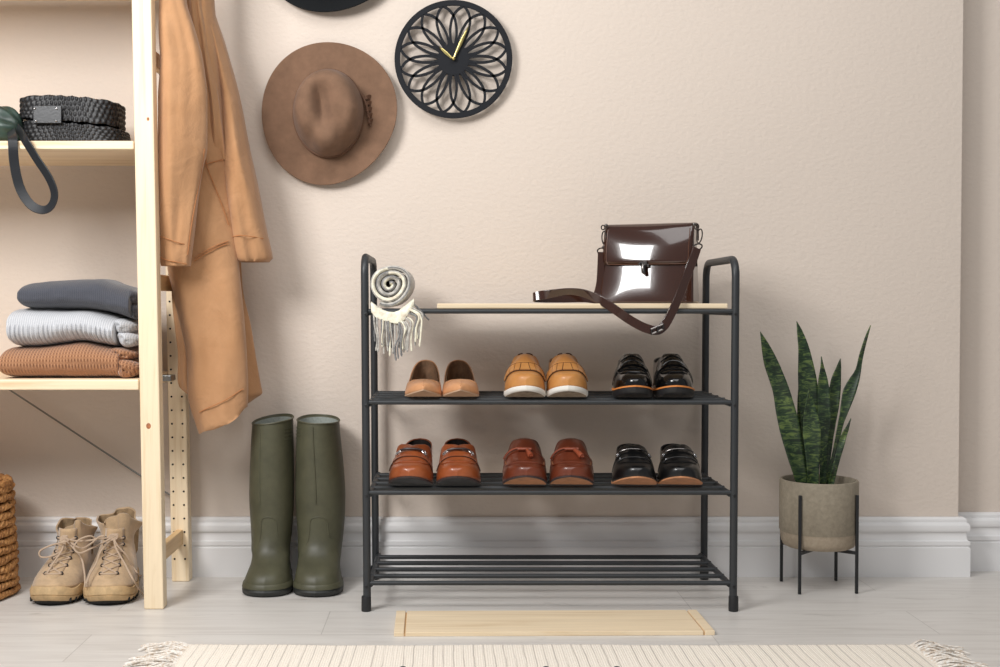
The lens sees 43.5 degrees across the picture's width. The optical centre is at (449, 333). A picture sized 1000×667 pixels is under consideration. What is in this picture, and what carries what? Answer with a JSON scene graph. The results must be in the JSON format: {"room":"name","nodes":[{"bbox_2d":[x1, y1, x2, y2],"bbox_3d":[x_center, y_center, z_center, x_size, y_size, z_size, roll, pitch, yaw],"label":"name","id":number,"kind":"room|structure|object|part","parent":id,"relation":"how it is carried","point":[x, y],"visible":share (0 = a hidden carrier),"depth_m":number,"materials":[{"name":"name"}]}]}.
{"room":"entryway","nodes":[
{"label":"entryway","id":0,"kind":"room"},
{"bbox_2d":[0,0,962,515],"bbox_3d":[-1.076,-0.758,3.141,4.648,2.700,0.200,0,1,0],"label":"wall","id":1,"kind":"structure","parent":0,"point":[815,145],"depth_m":3.05,"materials":[{"name":"paint"}]},
{"bbox_2d":[286,0,367,11],"bbox_3d":[-0.288,-0.935,2.969,0.339,0.325,0.105,0,1,0],"label":"hat","id":2,"kind":"object","parent":1,"relation":"hanging from","point":[310,5],"visible":1,"depth_m":3.01,"materials":[{"name":"black fabric"}]},
{"bbox_2d":[262,42,396,184],"bbox_3d":[-0.291,-0.531,2.978,0.327,0.345,0.105,0,1,0],"label":"hat","id":3,"kind":"object","parent":1,"relation":"hanging from","point":[329,109],"visible":1,"depth_m":3.02,"materials":[{"name":"fabric"}]},
{"bbox_3d":[-0.199,-0.540,3.013,0.033,0.080,0.016,-1,2,-28],"label":"laced cord","id":4,"kind":"part","parent":3,"relation":"part of","materials":[{"name":"brown leather"}]},
{"bbox_2d":[394,0,511,118],"bbox_3d":[0.008,-0.663,3.024,0.285,0.285,0.038,0,1,0],"label":"wall clock","id":5,"kind":"object","parent":1,"relation":"attached to","point":[453,58],"visible":1,"depth_m":3.02,"materials":[{"name":"black metal"}]},
{"bbox_2d":[15,512,999,576],"bbox_3d":[0.000,0.521,3.095,6.600,0.145,0.090,0,1,0],"label":"baseboard","id":6,"kind":"structure","parent":1,"relation":"attached to","point":[889,546],"depth_m":3.05,"materials":[{"name":"white paint"}]},
{"bbox_2d":[0,571,999,666],"bbox_3d":[0.000,0.694,1.017,7.000,0.100,4.400,0,1,0],"label":"floor","id":7,"kind":"structure","parent":0,"point":[964,612],"depth_m":2.68,"materials":[{"name":"laminate"}]},
{"bbox_2d":[0,473,20,599],"bbox_3d":[-1.146,0.464,2.857,0.307,0.266,0.308,-1,2,-26],"label":"wicker basket","id":8,"kind":"object","parent":7,"relation":"on","point":[9,578],"visible":1,"depth_m":2.84,"materials":[{"name":"wicker"}]},
{"bbox_2d":[30,517,104,603],"bbox_3d":[-0.859,0.514,2.875,0.164,0.169,0.273,0,1,0],"label":"boot","id":9,"kind":"object","parent":7,"relation":"on","point":[62,579],"visible":0.93,"depth_m":2.82,"materials":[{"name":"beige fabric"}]},
{"bbox_2d":[0,0,191,608],"bbox_3d":[-1.516,-0.291,2.870,1.867,1.780,0.328,0,1,0],"label":"shelving unit","id":10,"kind":"object","parent":7,"relation":"on","point":[142,153],"visible":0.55,"depth_m":2.72,"materials":[{"name":"beige wood"}]},
{"bbox_2d":[0,106,57,213],"bbox_3d":[-0.955,-0.386,2.759,0.273,0.255,0.108,1,2,38],"label":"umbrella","id":11,"kind":"object","parent":10,"relation":"hanging from","point":[12,131],"visible":0.94,"depth_m":2.69,"materials":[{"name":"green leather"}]},
{"bbox_2d":[0,341,138,377],"bbox_3d":[-0.836,0.057,2.845,0.308,0.083,0.230,0,1,0],"label":"sweater","id":12,"kind":"object","parent":10,"relation":"on","point":[80,358],"visible":0.9,"depth_m":2.74,"materials":[{"name":"brown fabric"}]},
{"bbox_2d":[6,308,138,346],"bbox_3d":[-0.830,-0.015,2.845,0.288,0.088,0.226,0,1,0],"label":"sweater","id":13,"kind":"object","parent":12,"relation":"on","point":[28,326],"visible":0.91,"depth_m":2.75,"materials":[{"name":"white fabric"}]},
{"bbox_2d":[17,279,137,319],"bbox_3d":[-0.819,-0.078,2.850,0.266,0.092,0.214,0,1,0],"label":"sweater","id":14,"kind":"object","parent":13,"relation":"on","point":[108,295],"visible":0.78,"depth_m":2.75,"materials":[{"name":"grey fabric"}]},
{"bbox_2d":[19,95,130,140],"bbox_3d":[-0.852,-0.478,2.850,0.244,0.118,0.178,0,1,0],"label":"belt","id":15,"kind":"object","parent":10,"relation":"on","point":[45,117],"visible":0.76,"depth_m":2.78,"materials":[{"name":"black leather"}]},
{"bbox_3d":[-0.891,-0.485,2.767,0.063,0.040,0.004,0,1,0],"label":"clasp plate","id":16,"kind":"part","parent":15,"relation":"part of","materials":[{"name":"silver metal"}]},
{"bbox_3d":[-0.660,-0.288,2.725,0.068,1.780,0.037,0,1,0],"label":"upright post","id":17,"kind":"part","parent":10,"relation":"part of","materials":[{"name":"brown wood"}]},
{"bbox_3d":[-0.664,-0.614,2.853,0.016,0.036,0.235,0,1,0],"label":"rail","id":18,"kind":"part","parent":10,"relation":"part of","materials":[{"name":"brown wood"}]},
{"bbox_3d":[-0.657,-0.116,2.865,0.016,0.036,0.235,0,1,0],"label":"rail","id":19,"kind":"part","parent":10,"relation":"part of","materials":[{"name":"brown wood"}]},
{"bbox_3d":[-0.648,0.491,2.880,0.016,0.036,0.235,0,1,0],"label":"rail","id":20,"kind":"part","parent":10,"relation":"part of","materials":[{"name":"brown wood"}]},
{"bbox_3d":[-0.660,-0.294,2.997,0.068,1.780,0.037,0,1,0],"label":"upright post","id":21,"kind":"part","parent":10,"relation":"part of","materials":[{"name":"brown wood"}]},
{"bbox_2d":[158,0,272,433],"bbox_3d":[-0.561,-0.440,2.871,0.292,1.342,0.195,-1,2,-42],"label":"coat","id":22,"kind":"object","parent":10,"relation":"hanging from","point":[212,219],"visible":1,"depth_m":2.83,"materials":[{"name":"beige fabric"}]},
{"bbox_3d":[-0.620,-0.038,2.924,0.069,0.360,0.028,0,1,0],"label":"panel","id":23,"kind":"part","parent":22,"relation":"part of","materials":[{"name":"orange fabric"}]},
{"bbox_3d":[-0.602,-0.617,2.778,0.109,0.934,0.120,-1,2,-34],"label":"arm","id":24,"kind":"part","parent":22,"relation":"part of","materials":[{"name":"beige fabric"}]},
{"bbox_3d":[-0.503,-0.639,2.893,0.180,0.946,0.130,0,1,0],"label":"arm","id":25,"kind":"part","parent":22,"relation":"part of","materials":[{"name":"beige fabric"}]},
{"bbox_3d":[-0.518,-0.099,2.953,0.149,0.528,0.080,0,1,0],"label":"panel","id":26,"kind":"part","parent":22,"relation":"part of","materials":[{"name":"beige fabric"}]},
{"bbox_2d":[73,507,143,603],"bbox_3d":[-0.770,0.506,2.895,0.154,0.184,0.312,0,1,0],"label":"boot","id":27,"kind":"object","parent":7,"relation":"on","point":[113,576],"visible":0.98,"depth_m":2.83,"materials":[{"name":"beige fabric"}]},
{"bbox_2d":[242,413,293,596],"bbox_3d":[-0.423,0.397,2.934,0.119,0.402,0.219,0,1,0],"label":"rubber boot","id":28,"kind":"object","parent":7,"relation":"on","point":[271,479],"visible":1,"depth_m":2.91,"materials":[{"name":"green rubber"}]},
{"bbox_2d":[293,414,344,596],"bbox_3d":[-0.307,0.398,2.934,0.124,0.400,0.221,0,1,0],"label":"rubber boot","id":29,"kind":"object","parent":7,"relation":"on","point":[320,477],"visible":1,"depth_m":2.91,"materials":[{"name":"green rubber"}]},
{"bbox_2d":[361,253,739,611],"bbox_3d":[0.217,0.210,2.862,0.819,0.777,0.334,0,1,0],"label":"shoe rack","id":30,"kind":"object","parent":7,"relation":"on","point":[491,483],"visible":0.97,"depth_m":2.77,"materials":[{"name":"grey metal"}]},
{"bbox_3d":[-0.182,0.204,2.862,0.021,0.765,0.329,0,1,0],"label":"frame","id":31,"kind":"part","parent":30,"relation":"part of","materials":[{"name":"grey metal"}]},
{"bbox_3d":[-0.173,0.344,2.865,0.013,0.012,0.312,0,1,0],"label":"cross rail","id":32,"kind":"part","parent":30,"relation":"part of","materials":[{"name":"grey metal"}]},
{"bbox_3d":[-0.173,0.541,2.870,0.013,0.012,0.312,0,1,0],"label":"cross rail","id":33,"kind":"part","parent":30,"relation":"part of","materials":[{"name":"grey metal"}]},
{"bbox_2d":[370,266,429,360],"bbox_3d":[-0.109,-0.047,2.815,0.129,0.205,0.279,0,1,0],"label":"scarf","id":34,"kind":"object","parent":30,"relation":"on","point":[383,284],"visible":1,"depth_m":2.69,"materials":[{"name":"grey fabric"}]},
{"bbox_3d":[0.217,-0.053,2.907,0.785,0.010,0.010,0,1,0],"label":"shelf rail","id":35,"kind":"part","parent":30,"relation":"part of","materials":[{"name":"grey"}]},
{"bbox_2d":[388,438,433,484],"bbox_3d":[-0.082,0.293,2.845,0.101,0.086,0.274,0,1,5],"label":"loafer","id":36,"kind":"object","parent":30,"relation":"on","point":[412,464],"visible":1,"depth_m":2.76,"materials":[{"name":"leather"}]},
{"bbox_2d":[405,360,441,396],"bbox_3d":[-0.060,0.102,2.836,0.090,0.075,0.252,0,1,1],"label":"shoe","id":37,"kind":"object","parent":30,"relation":"on","point":[424,381],"visible":1,"depth_m":2.79,"materials":[{"name":"beige leather"}]},
{"bbox_2d":[436,438,480,484],"bbox_3d":[0.018,0.293,2.845,0.101,0.086,0.274,0,1,0],"label":"loafer","id":38,"kind":"object","parent":30,"relation":"on","point":[458,464],"visible":1,"depth_m":2.76,"materials":[{"name":"leather"}]},
{"bbox_2d":[442,360,478,396],"bbox_3d":[0.024,0.102,2.836,0.083,0.075,0.250,0,1,0],"label":"shoe","id":39,"kind":"object","parent":30,"relation":"on","point":[459,380],"visible":1,"depth_m":2.79,"materials":[{"name":"beige leather"}]},
{"bbox_2d":[502,438,546,484],"bbox_3d":[0.170,0.286,2.844,0.100,0.099,0.271,0,1,3],"label":"loafer","id":40,"kind":"object","parent":30,"relation":"on","point":[524,462],"visible":1,"depth_m":2.76,"materials":[{"name":"leather"}]},
{"bbox_2d":[504,353,545,396],"bbox_3d":[0.168,0.092,2.835,0.094,0.096,0.266,0,1,2],"label":"loafer","id":41,"kind":"object","parent":30,"relation":"on","point":[524,377],"visible":1,"depth_m":2.74,"materials":[{"name":"leather"}]},
{"bbox_3d":[0.217,0.535,2.991,0.785,0.010,0.010,0,1,0],"label":"shelf rail","id":42,"kind":"part","parent":30,"relation":"part of","materials":[{"name":"grey metal"}]},
{"bbox_3d":[0.217,0.338,2.986,0.785,0.010,0.010,0,1,0],"label":"shelf rail","id":43,"kind":"part","parent":30,"relation":"part of","materials":[{"name":"grey metal"}]},
{"bbox_3d":[0.217,0.142,2.981,0.785,0.010,0.010,0,1,0],"label":"shelf rail","id":44,"kind":"part","parent":30,"relation":"part of","materials":[{"name":"grey metal"}]},
{"bbox_3d":[0.217,0.537,2.922,0.785,0.010,0.010,0,1,0],"label":"shelf rail","id":45,"kind":"part","parent":30,"relation":"part of","materials":[{"name":"grey metal"}]},
{"bbox_3d":[0.217,0.144,2.912,0.785,0.010,0.010,0,1,0],"label":"shelf rail","id":46,"kind":"part","parent":30,"relation":"part of","materials":[{"name":"grey metal"}]},
{"bbox_3d":[0.217,0.340,2.917,0.785,0.010,0.010,0,1,0],"label":"shelf rail","id":47,"kind":"part","parent":30,"relation":"part of","materials":[{"name":"grey metal"}]},
{"bbox_3d":[0.217,0.538,2.853,0.785,0.010,0.010,0,1,0],"label":"shelf rail","id":48,"kind":"part","parent":30,"relation":"part of","materials":[{"name":"grey metal"}]},
{"bbox_3d":[0.217,0.341,2.848,0.785,0.010,0.010,0,1,0],"label":"shelf rail","id":49,"kind":"part","parent":30,"relation":"part of","materials":[{"name":"grey metal"}]},
{"bbox_3d":[0.217,0.145,2.843,0.785,0.010,0.010,0,1,0],"label":"shelf rail","id":50,"kind":"part","parent":30,"relation":"part of","materials":[{"name":"grey metal"}]},
{"bbox_3d":[0.217,0.540,2.783,0.785,0.010,0.010,0,1,0],"label":"shelf rail","id":51,"kind":"part","parent":30,"relation":"part of","materials":[{"name":"grey metal"}]},
{"bbox_3d":[0.217,0.343,2.778,0.785,0.010,0.010,0,1,0],"label":"shelf rail","id":52,"kind":"part","parent":30,"relation":"part of","materials":[{"name":"grey metal"}]},
{"bbox_3d":[0.217,0.147,2.774,0.785,0.010,0.010,0,1,0],"label":"shelf rail","id":53,"kind":"part","parent":30,"relation":"part of","materials":[{"name":"grey metal"}]},
{"bbox_3d":[0.217,0.345,2.709,0.785,0.010,0.010,0,1,0],"label":"shelf rail","id":54,"kind":"part","parent":30,"relation":"part of","materials":[{"name":"grey metal"}]},
{"bbox_3d":[0.217,0.542,2.714,0.785,0.010,0.010,0,1,0],"label":"shelf rail","id":55,"kind":"part","parent":30,"relation":"part of","materials":[{"name":"grey metal"}]},
{"bbox_3d":[0.217,0.149,2.704,0.785,0.010,0.010,0,1,0],"label":"shelf rail","id":56,"kind":"part","parent":30,"relation":"part of","materials":[{"name":"grey metal"}]},
{"bbox_3d":[0.217,-0.048,2.700,0.785,0.010,0.010,0,1,0],"label":"shelf rail","id":57,"kind":"part","parent":30,"relation":"part of","materials":[{"name":"grey metal"}]},
{"bbox_2d":[546,353,587,396],"bbox_3d":[0.263,0.092,2.835,0.094,0.096,0.266,0,1,2],"label":"loafer","id":58,"kind":"object","parent":30,"relation":"on","point":[565,377],"visible":1,"depth_m":2.74,"materials":[{"name":"leather"}]},
{"bbox_2d":[549,438,593,484],"bbox_3d":[0.275,0.286,2.844,0.100,0.099,0.271,0,1,3],"label":"loafer","id":59,"kind":"object","parent":30,"relation":"on","point":[571,463],"visible":1,"depth_m":2.76,"materials":[{"name":"leather"}]},
{"bbox_2d":[437,303,727,308],"bbox_3d":[0.287,-0.063,2.839,0.630,0.011,0.265,0,1,0],"label":"wooden board","id":60,"kind":"object","parent":30,"relation":"on","point":[439,305],"visible":1,"depth_m":2.71,"materials":[{"name":"beige wood"}]},
{"bbox_2d":[533,222,702,334],"bbox_3d":[0.382,-0.124,2.792,0.357,0.250,0.230,0,1,16],"label":"shoulder bag","id":61,"kind":"object","parent":60,"relation":"on","point":[655,262],"visible":0.99,"depth_m":2.79,"materials":[{"name":"brown leather"}]},
{"bbox_2d":[612,353,652,397],"bbox_3d":[0.409,0.092,2.829,0.091,0.096,0.272,0,1,4],"label":"loafer","id":62,"kind":"object","parent":30,"relation":"on","point":[631,378],"visible":1,"depth_m":2.73,"materials":[{"name":"black leather"}]},
{"bbox_2d":[611,443,656,484],"bbox_3d":[0.412,0.293,2.843,0.099,0.085,0.270,0,1,2],"label":"loafer","id":63,"kind":"object","parent":30,"relation":"on","point":[633,465],"visible":1,"depth_m":2.75,"materials":[{"name":"black leather"}]},
{"bbox_2d":[652,353,694,397],"bbox_3d":[0.501,0.092,2.829,0.091,0.096,0.272,0,1,4],"label":"loafer","id":64,"kind":"object","parent":30,"relation":"on","point":[672,378],"visible":1,"depth_m":2.73,"materials":[{"name":"black leather"}]},
{"bbox_2d":[657,443,702,484],"bbox_3d":[0.520,0.293,2.842,0.099,0.085,0.270,0,1,8],"label":"loafer","id":65,"kind":"object","parent":30,"relation":"on","point":[678,465],"visible":1,"depth_m":2.75,"materials":[{"name":"black leather"}]},
{"bbox_3d":[0.607,0.541,2.870,0.013,0.012,0.312,0,1,0],"label":"cross rail","id":66,"kind":"part","parent":30,"relation":"part of","materials":[{"name":"grey metal"}]},
{"bbox_3d":[0.607,0.344,2.865,0.013,0.012,0.312,0,1,0],"label":"cross rail","id":67,"kind":"part","parent":30,"relation":"part of","materials":[{"name":"grey metal"}]},
{"bbox_3d":[0.616,0.207,2.862,0.019,0.760,0.329,0,1,0],"label":"frame","id":68,"kind":"part","parent":30,"relation":"part of","materials":[{"name":"grey metal"}]},
{"bbox_2d":[394,610,714,635],"bbox_3d":[0.209,0.601,2.599,0.646,0.009,0.174,0,1,-1],"label":"wooden board","id":69,"kind":"object","parent":7,"relation":"on","point":[522,622],"visible":1,"depth_m":2.58,"materials":[{"name":"beige wood"}]},
{"bbox_2d":[122,639,987,666],"bbox_3d":[0.194,0.613,1.950,1.610,0.015,0.994,0,1,0],"label":"rug","id":70,"kind":"object","parent":7,"relation":"on","point":[928,653],"visible":1,"depth_m":2.34,"materials":[{"name":"fabric"}]},
{"bbox_2d":[780,495,858,594],"bbox_3d":[0.866,0.484,2.939,0.140,0.228,0.140,0,1,-3],"label":"plant stand","id":71,"kind":"object","parent":7,"relation":"on","point":[800,552],"visible":0.74,"depth_m":2.87,"materials":[{"name":"black metal"}]},
{"bbox_3d":[0.796,0.482,3.002,0.007,0.228,0.007,0,1,0],"label":"leg","id":72,"kind":"part","parent":71,"relation":"part of","materials":[{"name":"black metal"}]},
{"bbox_3d":[0.803,0.485,2.869,0.007,0.228,0.007,0,1,0],"label":"leg","id":73,"kind":"part","parent":71,"relation":"part of","materials":[{"name":"black metal"}]},
{"bbox_2d":[760,321,870,551],"bbox_3d":[0.856,0.236,2.922,0.209,0.527,0.180,-1,2,-45],"label":"potted plant","id":74,"kind":"object","parent":71,"relation":"on","point":[807,434],"visible":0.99,"depth_m":2.91,"materials":[{"name":"green plant"}]},
{"bbox_3d":[0.866,0.420,2.937,0.180,0.157,0.180,0,1,0],"label":"pot","id":75,"kind":"part","parent":74,"relation":"part of","materials":[{"name":"beige concrete"}]},
{"bbox_3d":[0.929,0.482,3.008,0.007,0.228,0.007,0,1,0],"label":"leg","id":76,"kind":"part","parent":71,"relation":"part of","materials":[{"name":"black metal"}]},
{"bbox_3d":[0.936,0.485,2.875,0.007,0.228,0.007,0,1,0],"label":"leg","id":77,"kind":"part","parent":71,"relation":"part of","materials":[{"name":"black metal"}]},
{"bbox_2d":[958,0,999,511],"bbox_3d":[2.324,-0.758,3.159,2.152,2.700,0.100,0,1,0],"label":"wall","id":78,"kind":"structure","parent":0,"point":[979,385],"depth_m":3.12,"materials":[{"name":"paint"}]}
]}

